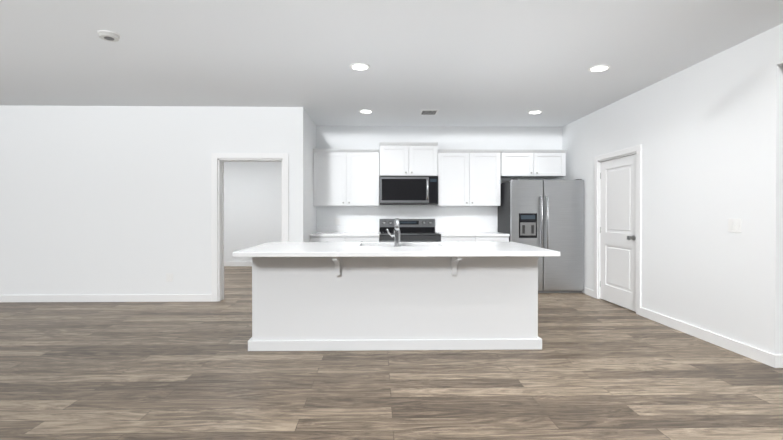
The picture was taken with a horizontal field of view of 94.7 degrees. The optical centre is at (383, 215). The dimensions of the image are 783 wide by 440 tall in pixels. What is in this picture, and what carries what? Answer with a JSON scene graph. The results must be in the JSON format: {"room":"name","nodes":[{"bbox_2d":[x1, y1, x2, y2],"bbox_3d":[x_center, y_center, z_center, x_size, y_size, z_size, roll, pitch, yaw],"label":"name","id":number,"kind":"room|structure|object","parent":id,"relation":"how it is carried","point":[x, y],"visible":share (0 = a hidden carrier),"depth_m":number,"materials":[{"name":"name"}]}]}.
{"room":"kitchen","nodes":[
{"label":"kitchen","id":0,"kind":"room"},
{"bbox_2d":[0,105,304,294],"bbox_3d":[-5.563,-0.158,5.094,8.860,2.740,0.150,0,0,-1],"label":"wall","id":1,"kind":"structure","parent":0,"point":[105,200],"depth_m":5.05,"materials":[{"name":"white paint"}]},
{"bbox_2d":[211,153,288,301],"bbox_3d":[-1.874,0.171,5.146,1.078,2.082,0.166,0,0,-1],"label":"door frame","id":2,"kind":"structure","parent":1,"relation":"attached to","point":[218,160],"depth_m":5.07,"materials":[{"name":"white paint"}]},
{"bbox_2d":[0,262,782,367],"bbox_3d":[-2.184,1.160,4.584,17.333,0.110,7.534,0,0,31],"label":"baseboard","id":3,"kind":"structure","parent":1,"relation":"attached to","point":[762,356],"depth_m":5.02,"materials":[{"name":"white paint"}]},
{"bbox_2d":[224,162,280,261],"bbox_3d":[-5.691,-0.173,8.482,8.710,2.740,0.150,0,0,-1],"label":"wall","id":4,"kind":"structure","parent":0,"point":[252,204],"depth_m":8.45,"materials":[{"name":"white paint"}]},
{"bbox_2d":[305,110,315,241],"bbox_3d":[-1.242,-0.168,7.283,0.150,2.740,4.090,0,0,-1],"label":"wall","id":5,"kind":"structure","parent":0,"point":[310,146],"depth_m":5.56,"materials":[{"name":"white paint"}]},
{"bbox_2d":[0,266,782,439],"bbox_3d":[-1.760,1.247,3.075,16.800,0.050,13.000,0,0,-1],"label":"floor","id":6,"kind":"structure","parent":0,"point":[593,368],"depth_m":2.64,"materials":[{"name":"brown wood"}]},
{"bbox_2d":[310,234,378,241],"bbox_3d":[-0.605,0.769,5.895,1.072,0.880,0.611,0,0,-1],"label":"base cabinet","id":7,"kind":"object","parent":6,"relation":"on","point":[311,239],"depth_m":5.59,"materials":[{"name":"white paint"}]},
{"bbox_2d":[310,230,377,237],"bbox_3d":[-0.604,0.309,5.880,1.072,0.040,0.636,0,0,-1],"label":"countertop","id":8,"kind":"structure","parent":7,"relation":"on","point":[320,233],"depth_m":5.59,"materials":[{"name":"white stone"}]},
{"bbox_2d":[248,258,541,350],"bbox_3d":[0.109,0.780,3.506,2.662,0.880,0.972,0,0,-1],"label":"kitchen island","id":9,"kind":"object","parent":6,"relation":"on","point":[396,294],"depth_m":3.27,"materials":[{"name":"white paint"}]},
{"bbox_2d":[232,246,559,257],"bbox_3d":[0.112,0.321,3.256,2.708,0.040,0.570,0,0,-1],"label":"island countertop","id":10,"kind":"structure","parent":9,"relation":"on","point":[256,251],"depth_m":3.01,"materials":[{"name":"white stone"}]},
{"bbox_2d":[387,230,399,245],"bbox_3d":[0.099,0.213,3.460,0.147,0.173,0.062,0,0,-1],"label":"faucet","id":11,"kind":"object","parent":10,"relation":"on","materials":[{"name":"silver metal"}]},
{"bbox_2d":[379,219,440,241],"bbox_3d":[0.411,0.636,5.855,0.950,1.145,0.719,0,0,-1],"label":"range","id":12,"kind":"object","parent":6,"relation":"on","point":[417,230],"visible":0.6,"depth_m":6.13,"materials":[{"name":"grey metal"}]},
{"bbox_2d":[441,234,508,241],"bbox_3d":[1.424,0.768,5.927,1.070,0.880,0.611,0,0,-1],"label":"base cabinet","id":13,"kind":"object","parent":6,"relation":"on","point":[442,239],"depth_m":5.62,"materials":[{"name":"white paint"}]},
{"bbox_2d":[435,230,509,237],"bbox_3d":[1.424,0.309,5.912,1.070,0.040,0.636,0,0,-1],"label":"countertop","id":14,"kind":"structure","parent":13,"relation":"on","point":[445,233],"depth_m":5.65,"materials":[{"name":"white stone"}]},
{"bbox_2d":[498,179,583,292],"bbox_3d":[2.526,0.325,5.850,1.120,1.768,0.734,0,0,-1],"label":"fridge","id":15,"kind":"object","parent":6,"relation":"on","point":[547,214],"visible":0.73,"depth_m":5.55,"materials":[{"name":"grey metal"}]},
{"bbox_2d":[0,0,782,126],"bbox_3d":[-1.760,-1.543,3.062,16.800,0.050,13.000,0,0,-1],"label":"ceiling","id":16,"kind":"structure","parent":0,"point":[500,63],"depth_m":3.39,"materials":[{"name":"white paint"}]},
{"bbox_2d":[97,30,120,41],"bbox_3d":[-2.300,-1.498,3.024,0.169,0.039,0.136,0,0,-1],"label":"smoke detector","id":17,"kind":"object","parent":16,"relation":"attached to","point":[107,35],"visible":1,"depth_m":2.99,"materials":[{"name":"white plastic"}]},
{"bbox_2d":[350,63,369,70],"bbox_3d":[-0.240,-1.515,3.687,0.211,0.012,0.170,0,0,-1],"label":"recessed light","id":18,"kind":"object","parent":16,"relation":"in","point":[359,66],"visible":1,"depth_m":3.67,"materials":[{"name":"white plastic"}]},
{"bbox_2d":[359,110,372,112],"bbox_3d":[-0.255,-1.523,5.297,0.211,0.012,0.170,0,0,-1],"label":"recessed light","id":19,"kind":"object","parent":16,"relation":"in","point":[365,111],"visible":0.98,"depth_m":5.27,"materials":[{"name":"white plastic"}]},
{"bbox_2d":[419,110,438,114],"bbox_3d":[0.674,-1.524,5.341,0.260,0.010,0.240,0,0,-1],"label":"ceiling vent","id":20,"kind":"object","parent":16,"relation":"in","point":[428,112],"visible":0.98,"depth_m":5.33,"materials":[{"name":"white plastic"}]},
{"bbox_2d":[528,110,542,113],"bbox_3d":[2.244,-1.523,5.336,0.211,0.012,0.170,0,0,-1],"label":"recessed light","id":21,"kind":"object","parent":16,"relation":"in","point":[535,112],"visible":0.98,"depth_m":5.33,"materials":[{"name":"white plastic"}]},
{"bbox_2d":[588,65,610,71],"bbox_3d":[2.230,-1.516,3.726,0.211,0.012,0.170,0,0,-1],"label":"recessed light","id":22,"kind":"object","parent":16,"relation":"in","point":[598,68],"visible":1,"depth_m":3.71,"materials":[{"name":"white plastic"}]},
{"bbox_2d":[316,126,561,231],"bbox_3d":[0.899,-0.163,6.296,4.400,2.740,0.150,0,0,-1],"label":"wall","id":23,"kind":"structure","parent":0,"point":[373,137],"depth_m":6.22,"materials":[{"name":"white paint"}]},
{"bbox_2d":[335,218,339,224],"bbox_3d":[-0.789,0.107,6.192,0.089,0.116,0.008,0,0,-1],"label":"outlet","id":24,"kind":"object","parent":23,"relation":"attached to","point":[337,221],"visible":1,"depth_m":6.19,"materials":[{"name":"white plastic"}]},
{"bbox_2d":[313,149,378,205],"bbox_3d":[-0.606,-0.616,6.028,1.073,0.923,0.330,0,0,-1],"label":"upper cabinet","id":25,"kind":"object","parent":23,"relation":"attached to","point":[351,177],"depth_m":5.87,"materials":[{"name":"white paint"}]},
{"bbox_2d":[377,142,436,177],"bbox_3d":[0.408,-0.915,6.033,0.948,0.544,0.350,0,0,-1],"label":"upper cabinet","id":26,"kind":"object","parent":23,"relation":"attached to","point":[393,158],"depth_m":5.86,"materials":[{"name":"white paint"}]},
{"bbox_2d":[380,176,437,204],"bbox_3d":[0.409,-0.407,5.986,0.944,0.461,0.450,0,0,-1],"label":"over-the-range microwave","id":27,"kind":"object","parent":26,"relation":"attached to","point":[408,190],"visible":1,"depth_m":5.81,"materials":[{"name":"grey"}]},
{"bbox_2d":[318,226,496,229],"bbox_3d":[0.405,0.237,6.204,3.100,0.100,0.021,0,0,-1],"label":"backsplash","id":28,"kind":"structure","parent":23,"relation":"attached to","point":[319,227],"depth_m":6.20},
{"bbox_2d":[463,217,467,222],"bbox_3d":[1.420,0.081,6.227,0.089,0.116,0.008,0,0,-1],"label":"outlet","id":29,"kind":"object","parent":23,"relation":"attached to","point":[465,219],"visible":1,"depth_m":6.22,"materials":[{"name":"white plastic"}]},
{"bbox_2d":[435,150,500,205],"bbox_3d":[1.402,-0.616,6.060,1.032,0.923,0.330,0,0,-1],"label":"upper cabinet","id":30,"kind":"object","parent":23,"relation":"attached to","point":[465,177],"depth_m":5.90,"materials":[{"name":"white paint"}]},
{"bbox_2d":[501,150,566,177],"bbox_3d":[2.461,-0.860,6.075,1.064,0.435,0.330,0,0,-1],"label":"upper cabinet","id":31,"kind":"object","parent":23,"relation":"attached to","point":[514,163],"depth_m":5.92,"materials":[{"name":"white paint"}]},
{"bbox_2d":[562,23,782,354],"bbox_3d":[3.285,-0.141,1.529,0.220,2.740,9.760,0,0,-1],"label":"wall","id":32,"kind":"structure","parent":0,"point":[707,134],"depth_m":3.48,"materials":[{"name":"white paint"}]},
{"bbox_2d":[594,145,641,314],"bbox_3d":[3.223,0.179,4.835,0.240,2.070,0.930,0,0,-1],"label":"door frame","id":33,"kind":"structure","parent":32,"relation":"attached to","point":[637,149],"depth_m":4.67,"materials":[{"name":"white paint"}]},
{"bbox_2d":[600,154,636,311],"bbox_3d":[3.129,0.218,4.839,0.122,1.967,0.760,0,0,-1],"label":"door","id":34,"kind":"structure","parent":32,"relation":"in","point":[618,239],"depth_m":4.82,"materials":[{"name":"white paint"}]},
{"bbox_2d":[728,219,741,231],"bbox_3d":[3.143,0.091,3.228,0.008,0.120,0.120,0,0,-1],"label":"switch plate","id":35,"kind":"object","parent":32,"relation":"attached to","point":[734,225],"visible":1,"depth_m":3.22,"materials":[{"name":"white plastic"}]}
]}

